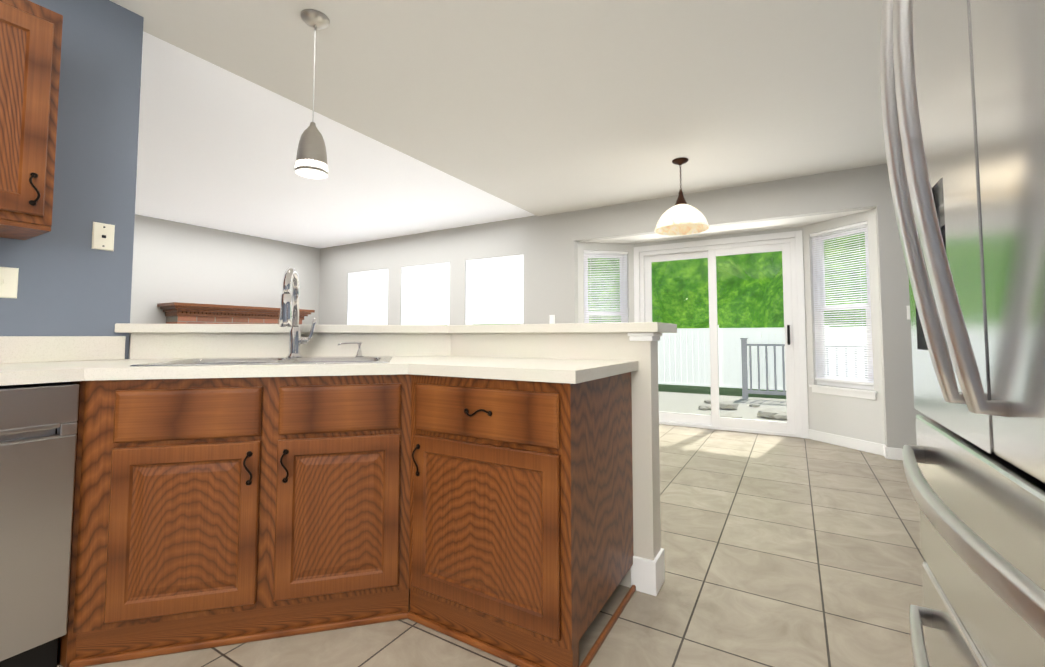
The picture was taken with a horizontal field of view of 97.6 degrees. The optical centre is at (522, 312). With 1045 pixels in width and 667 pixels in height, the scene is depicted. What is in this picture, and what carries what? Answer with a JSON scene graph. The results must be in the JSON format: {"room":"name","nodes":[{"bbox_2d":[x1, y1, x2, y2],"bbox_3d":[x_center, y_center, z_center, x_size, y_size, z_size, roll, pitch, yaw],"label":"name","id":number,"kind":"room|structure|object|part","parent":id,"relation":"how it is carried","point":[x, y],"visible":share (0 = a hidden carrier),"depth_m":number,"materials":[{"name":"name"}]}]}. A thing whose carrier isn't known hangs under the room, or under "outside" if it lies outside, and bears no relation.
{"room":"kitchen","nodes":[
{"label":"kitchen","id":0,"kind":"room"},
{"bbox_2d":[0,0,143,358],"bbox_3d":[-2.571,-0.187,0.759,0.120,2.480,3.050,-2,-3,31],"label":"wall","id":1,"kind":"structure","parent":0,"point":[71,282],"depth_m":1.92,"materials":[{"name":"blue paint"}]},
{"bbox_2d":[0,267,18,297],"bbox_3d":[-1.943,-0.114,1.686,0.014,0.115,0.115,-2,-3,31],"label":"light switch","id":2,"kind":"object","parent":1,"relation":"attached to","point":[8,282],"visible":1,"depth_m":1.72,"materials":[{"name":"white plastic"}]},
{"bbox_2d":[0,336,19,362],"bbox_3d":[-2.361,0.099,0.956,0.018,0.100,2.430,-2,-3,31],"label":"backsplash","id":3,"kind":"structure","parent":1,"relation":"attached to","point":[9,345],"depth_m":1.70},
{"bbox_2d":[0,0,62,239],"bbox_3d":[-1.910,-0.694,1.464,0.322,0.765,0.537,-2,-3,31],"label":"upper cabinet","id":4,"kind":"object","parent":1,"relation":"attached to","point":[30,43],"depth_m":1.55,"materials":[{"name":"brown wood"}]},
{"bbox_2d":[92,222,114,250],"bbox_3d":[-1.792,-0.325,1.957,0.008,0.115,0.072,-2,-3,31],"label":"wall jack","id":5,"kind":"object","parent":1,"relation":"attached to","point":[102,236],"visible":1,"depth_m":1.95,"materials":[{"name":"white plastic"}]},
{"bbox_2d":[130,214,319,324],"bbox_3d":[-5.271,0.007,4.675,0.120,2.500,7.050,-2,-3,31],"label":"wall","id":6,"kind":"structure","parent":0,"point":[173,261],"depth_m":6.27,"materials":[{"name":"paint"}]},
{"bbox_2d":[57,424,925,666],"bbox_3d":[0.221,1.140,1.816,3.780,0.060,8.070,-2,-3,31],"label":"floor","id":7,"kind":"structure","parent":0,"point":[784,551],"depth_m":1.88,"materials":[{"name":"beige tile"}]},
{"bbox_2d":[0,499,71,666],"bbox_3d":[-1.789,0.648,1.304,0.620,0.868,0.661,-2,-3,31],"label":"base cabinet","id":8,"kind":"object","parent":7,"relation":"on","point":[35,542],"depth_m":1.33,"materials":[{"name":"metal"}]},
{"bbox_2d":[0,382,79,666],"bbox_3d":[-1.782,0.648,1.292,0.600,0.868,0.597,-2,-3,31],"label":"dishwasher","id":9,"kind":"object","parent":8,"relation":"in","point":[40,421],"depth_m":1.34,"materials":[{"name":"silver metal"}]},
{"bbox_2d":[64,319,664,666],"bbox_3d":[-0.407,0.586,1.672,1.436,1.030,1.438,-2,-3,31],"label":"base cabinet","id":10,"kind":"object","parent":7,"relation":"on","point":[170,489],"depth_m":1.55,"materials":[{"name":"brown wood"}]},
{"bbox_2d":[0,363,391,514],"bbox_3d":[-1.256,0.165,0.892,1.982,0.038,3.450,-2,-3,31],"label":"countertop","id":11,"kind":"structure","parent":10,"relation":"on","point":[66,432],"depth_m":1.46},
{"bbox_2d":[338,342,363,356],"bbox_3d":[-0.800,0.172,2.133,0.118,0.070,0.042,2,-3,-29],"label":"soap dispenser","id":12,"kind":"object","parent":11,"relation":"on","point":[359,352],"depth_m":2.14,"materials":[{"name":"silver metal"}]},
{"bbox_2d":[880,0,1044,666],"bbox_3d":[0.858,0.113,0.357,0.875,1.838,0.800,-2,-3,31],"label":"fridge","id":13,"kind":"object","parent":7,"relation":"on","point":[963,97],"visible":1,"depth_m":0.54,"materials":[{"name":"silver metal"}]},
{"bbox_3d":[0.525,0.527,0.533,0.060,0.030,0.696,-2,-3,31],"label":"handle drawer","id":14,"kind":"part","parent":13,"relation":"part of","materials":[{"name":"silver metal"}]},
{"bbox_3d":[0.541,-0.314,0.624,0.080,0.866,0.030,-2,-3,31],"label":"handle","id":15,"kind":"part","parent":13,"relation":"part of","materials":[{"name":"silver metal"}]},
{"bbox_3d":[0.492,-0.319,0.541,0.080,0.866,0.030,-2,-3,31],"label":"handle","id":16,"kind":"part","parent":13,"relation":"part of","materials":[{"name":"silver metal"}]},
{"bbox_3d":[0.680,-0.297,0.717,0.065,0.945,0.394,-2,-3,31],"label":"door","id":17,"kind":"part","parent":13,"relation":"part of","materials":[{"name":"silver metal"}]},
{"bbox_3d":[0.579,0.714,0.492,0.065,0.532,0.794,-2,-3,31],"label":"drawer","id":18,"kind":"part","parent":13,"relation":"part of","materials":[{"name":"silver metal"}]},
{"bbox_3d":[0.525,0.242,0.548,0.060,0.030,0.696,-2,-3,31],"label":"handle drawer","id":19,"kind":"part","parent":13,"relation":"part of","materials":[{"name":"silver metal"}]},
{"bbox_3d":[0.579,0.308,0.513,0.065,0.266,0.794,-2,-3,31],"label":"drawer","id":20,"kind":"part","parent":13,"relation":"part of","materials":[{"name":"silver metal"}]},
{"bbox_3d":[0.477,-0.315,0.373,0.065,0.945,0.394,-2,-3,31],"label":"door","id":21,"kind":"part","parent":13,"relation":"part of","materials":[{"name":"silver metal"}]},
{"bbox_2d":[110,0,886,247],"bbox_3d":[-1.842,-1.397,2.705,8.100,0.140,7.270,-2,-3,31],"label":"ceiling","id":22,"kind":"structure","parent":0,"point":[538,108],"depth_m":2.92,"materials":[{"name":"paint"}]},
{"bbox_2d":[295,9,329,178],"bbox_3d":[-0.956,-0.993,2.091,0.137,0.730,0.137,-2,-3,31],"label":"light","id":23,"kind":"object","parent":22,"relation":"hanging from","point":[311,160],"visible":1,"depth_m":2.05,"materials":[{"name":"silver metal"}]},
{"bbox_3d":[-0.956,-0.746,2.079,0.137,0.236,0.137,-2,-3,31],"label":"lamp shade","id":24,"kind":"part","parent":23,"relation":"part of","materials":[{"name":"silver metal"}]},
{"bbox_3d":[-0.956,-1.094,2.097,0.004,0.470,0.004,-2,-3,31],"label":"cord","id":25,"kind":"part","parent":23,"relation":"part of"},
{"bbox_2d":[654,157,708,235],"bbox_3d":[1.315,-0.976,3.797,0.430,0.586,0.430,-2,-3,31],"label":"light","id":26,"kind":"object","parent":22,"relation":"hanging from","point":[681,217],"visible":1,"depth_m":3.74,"materials":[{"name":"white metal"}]},
{"bbox_3d":[1.315,-0.787,3.787,0.430,0.207,0.430,-2,-3,31],"label":"lamp shade","id":27,"kind":"part","parent":26,"relation":"part of","materials":[{"name":"white glass"}]},
{"bbox_2d":[578,242,634,322],"bbox_3d":[0.992,0.184,5.488,0.703,2.230,0.120,0,-3,-9],"label":"wall","id":28,"kind":"structure","parent":0,"point":[628,248],"depth_m":5.48,"materials":[{"name":"paint"}]},
{"bbox_2d":[584,250,627,321],"bbox_3d":[0.993,0.010,5.495,0.556,1.496,0.107,0,-3,-9],"label":"window","id":29,"kind":"structure","parent":28,"relation":"in","point":[609,255],"depth_m":5.51,"materials":[{"name":"white plastic"}]},
{"bbox_3d":[0.990,0.010,5.511,0.410,1.350,0.024,0,-3,-9],"label":"left bay window glass","id":30,"kind":"part","parent":29,"relation":"part of","materials":[{"name":"clear glass"}]},
{"bbox_3d":[0.999,-0.013,5.458,0.552,1.452,0.030,0,-3,-9],"label":"left bay window blind rails","id":31,"kind":"part","parent":29,"relation":"part of","materials":[{"name":"white plastic"}]},
{"bbox_2d":[318,164,922,458],"bbox_3d":[0.126,0.074,5.959,8.100,2.500,0.660,-2,-3,31],"label":"wall","id":32,"kind":"structure","parent":0,"point":[546,246],"depth_m":5.32,"materials":[{"name":"paint"}]},
{"bbox_2d":[347,271,387,324],"bbox_3d":[-2.407,-0.214,7.113,0.908,0.815,0.022,-2,-3,31],"label":"shade","id":33,"kind":"object","parent":32,"relation":"attached to","point":[367,292],"depth_m":7.09,"materials":[{"name":"white fabric"}]},
{"bbox_2d":[549,315,554,323],"bbox_3d":[0.351,0.086,5.433,0.072,0.115,0.014,-2,-3,31],"label":"light switch","id":34,"kind":"object","parent":32,"relation":"attached to","point":[551,319],"visible":0.83,"depth_m":5.43,"materials":[{"name":"white plastic"}]},
{"bbox_3d":[2.121,0.233,5.080,1.740,2.090,0.126,-2,-3,31],"label":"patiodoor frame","id":35,"kind":"part","parent":32,"relation":"part of","materials":[{"name":"white plastic"}]},
{"bbox_2d":[887,447,902,460],"bbox_3d":[3.182,1.160,3.700,0.360,0.095,0.014,-2,-3,31],"label":"baseboard","id":36,"kind":"structure","parent":32,"relation":"attached to","point":[895,453],"depth_m":3.76,"materials":[{"name":"white paint"}]},
{"bbox_2d":[906,306,910,319],"bbox_3d":[3.199,-0.001,3.750,0.072,0.115,0.014,-2,-3,31],"label":"light switch","id":37,"kind":"object","parent":32,"relation":"attached to","point":[908,312],"visible":0.17,"depth_m":3.76,"materials":[{"name":"white plastic"}]},
{"bbox_2d":[634,227,801,281],"bbox_3d":[2.128,0.164,5.094,1.740,2.230,0.120,-2,-3,31],"label":"wall","id":38,"kind":"structure","parent":0,"point":[724,236],"depth_m":5.05,"materials":[{"name":"paint"}]},
{"bbox_2d":[645,243,795,433],"bbox_3d":[2.119,0.273,5.074,1.520,1.950,0.115,-2,-3,31],"label":"sliding door","id":39,"kind":"structure","parent":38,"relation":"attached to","point":[789,426],"depth_m":5.01,"materials":[{"name":"clear glass"}]},
{"bbox_3d":[1.825,0.284,5.294,0.790,1.950,0.035,-2,-3,31],"label":"fixed patio door stiles","id":40,"kind":"part","parent":39,"relation":"part of","materials":[{"name":"white plastic"}]},
{"bbox_3d":[1.825,0.270,5.294,0.640,1.770,0.006,-2,-3,31],"label":"fixed patio door glass","id":41,"kind":"part","parent":39,"relation":"part of","materials":[{"name":"clear glass"}]},
{"bbox_3d":[2.431,0.248,4.884,0.640,1.770,0.006,-2,-3,31],"label":"patio sliding door glass","id":42,"kind":"part","parent":39,"relation":"part of","materials":[{"name":"clear glass"}]},
{"bbox_3d":[2.721,0.227,4.673,0.024,0.200,0.036,-2,-3,31],"label":"patio door slider pull","id":43,"kind":"part","parent":39,"relation":"part of","materials":[{"name":"black metal"}]},
{"bbox_2d":[584,208,874,243],"bbox_3d":[1.983,-0.922,4.905,2.820,0.120,0.450,-2,-3,31],"label":"ceiling soffit","id":44,"kind":"structure","parent":0,"point":[757,226],"depth_m":4.74,"materials":[{"name":"paint"}]},
{"bbox_2d":[802,209,884,444],"bbox_3d":[3.021,0.122,4.290,0.120,2.230,0.703,1,-3,-20],"label":"wall","id":45,"kind":"structure","parent":0,"point":[856,418],"depth_m":4.19,"materials":[{"name":"paint"}]},
{"bbox_2d":[810,221,873,389],"bbox_3d":[3.018,-0.053,4.298,0.107,1.496,0.556,1,-3,-20],"label":"window","id":46,"kind":"structure","parent":45,"relation":"in","point":[851,385],"depth_m":4.35,"materials":[{"name":"white plastic"}]},
{"bbox_3d":[2.982,-0.074,4.286,0.030,1.452,0.552,1,-3,-20],"label":"right bay window blind rails","id":47,"kind":"part","parent":46,"relation":"part of","materials":[{"name":"white plastic"}]},
{"bbox_3d":[3.033,-0.052,4.303,0.024,1.350,0.410,1,-3,-19],"label":"right bay window glass","id":48,"kind":"part","parent":46,"relation":"part of","materials":[{"name":"clear glass"}]},
{"bbox_2d":[809,384,877,399],"bbox_3d":[2.967,0.733,4.239,0.066,0.074,0.620,1,-3,-20],"label":"window stool","id":49,"kind":"structure","parent":45,"relation":"attached to","point":[858,393],"depth_m":4.20,"materials":[{"name":"white paint"}]},
{"bbox_2d":[808,429,883,455],"bbox_3d":[2.957,1.187,4.212,0.014,0.095,0.703,1,-3,-20],"label":"baseboard","id":50,"kind":"structure","parent":45,"relation":"attached to","point":[857,444],"depth_m":4.17,"materials":[{"name":"white paint"}]},
{"bbox_3d":[-3.468,1.229,3.532,4.320,0.060,7.270,-2,-3,31],"label":"floor carpet","id":51,"kind":"object","parent":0,"visible":0},
{"bbox_2d":[157,302,314,324],"bbox_3d":[-3.905,0.634,6.387,0.450,1.425,1.880,-2,-3,31],"label":"fireplace","id":52,"kind":"object","parent":51,"relation":"on","point":[184,313],"visible":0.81,"depth_m":6.03,"materials":[{"name":"brick"}]},
{"bbox_3d":[-2.383,0.095,7.139,0.916,1.496,0.075,-2,-3,31],"label":"window","id":53,"kind":"structure","parent":0,"visible":0},
{"bbox_2d":[348,269,387,274],"bbox_3d":[-2.407,-0.220,7.115,0.912,0.867,0.032,-2,-3,31],"label":"window","id":54,"kind":"structure","parent":53,"relation":"attached to","point":[379,270],"depth_m":7.11,"materials":[{"name":"white plastic"}]},
{"bbox_3d":[-1.361,0.064,6.535,0.921,1.496,0.075,-2,-3,31],"label":"window","id":55,"kind":"structure","parent":0,"visible":0},
{"bbox_2d":[401,262,449,324],"bbox_3d":[-1.385,-0.251,6.511,0.917,0.867,0.032,-2,-3,31],"label":"window","id":56,"kind":"structure","parent":55,"relation":"attached to","point":[427,265],"depth_m":6.49,"materials":[{"name":"white plastic"}]},
{"bbox_2d":[401,264,449,323],"bbox_3d":[-1.385,-0.245,6.510,0.913,0.815,0.022,-2,-3,31],"label":"shade","id":57,"kind":"object","parent":56,"relation":"attached to","point":[425,291],"depth_m":6.49,"materials":[{"name":"white fabric"}]},
{"bbox_3d":[-0.343,0.033,5.934,0.909,1.496,0.075,-2,-3,31],"label":"window","id":58,"kind":"structure","parent":0,"visible":0},
{"bbox_2d":[465,254,523,324],"bbox_3d":[-0.367,-0.283,5.910,0.905,0.867,0.032,-2,-3,31],"label":"window","id":59,"kind":"structure","parent":58,"relation":"attached to","point":[501,257],"depth_m":5.89,"materials":[{"name":"white plastic"}]},
{"bbox_2d":[466,257,523,322],"bbox_3d":[-0.368,-0.277,5.909,0.901,0.815,0.022,-2,-3,31],"label":"shade","id":60,"kind":"object","parent":59,"relation":"attached to","point":[494,288],"depth_m":5.88,"materials":[{"name":"white fabric"}]},
{"label":"outside","id":61,"kind":"structure","parent":0,"visible":0},
{"bbox_2d":[481,232,867,421],"bbox_3d":[7.741,-5.787,18.385,56.382,16.500,27.850,-2,-3,31],"label":"garden","id":62,"kind":"object","parent":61,"point":[771,363],"depth_m":12.01,"materials":[{"name":"plant"}]},
{"bbox_3d":[6.110,0.953,7.162,4.870,1.110,0.120,-2,-3,31],"label":"deck railing","id":63,"kind":"part","parent":62,"relation":"part of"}
]}

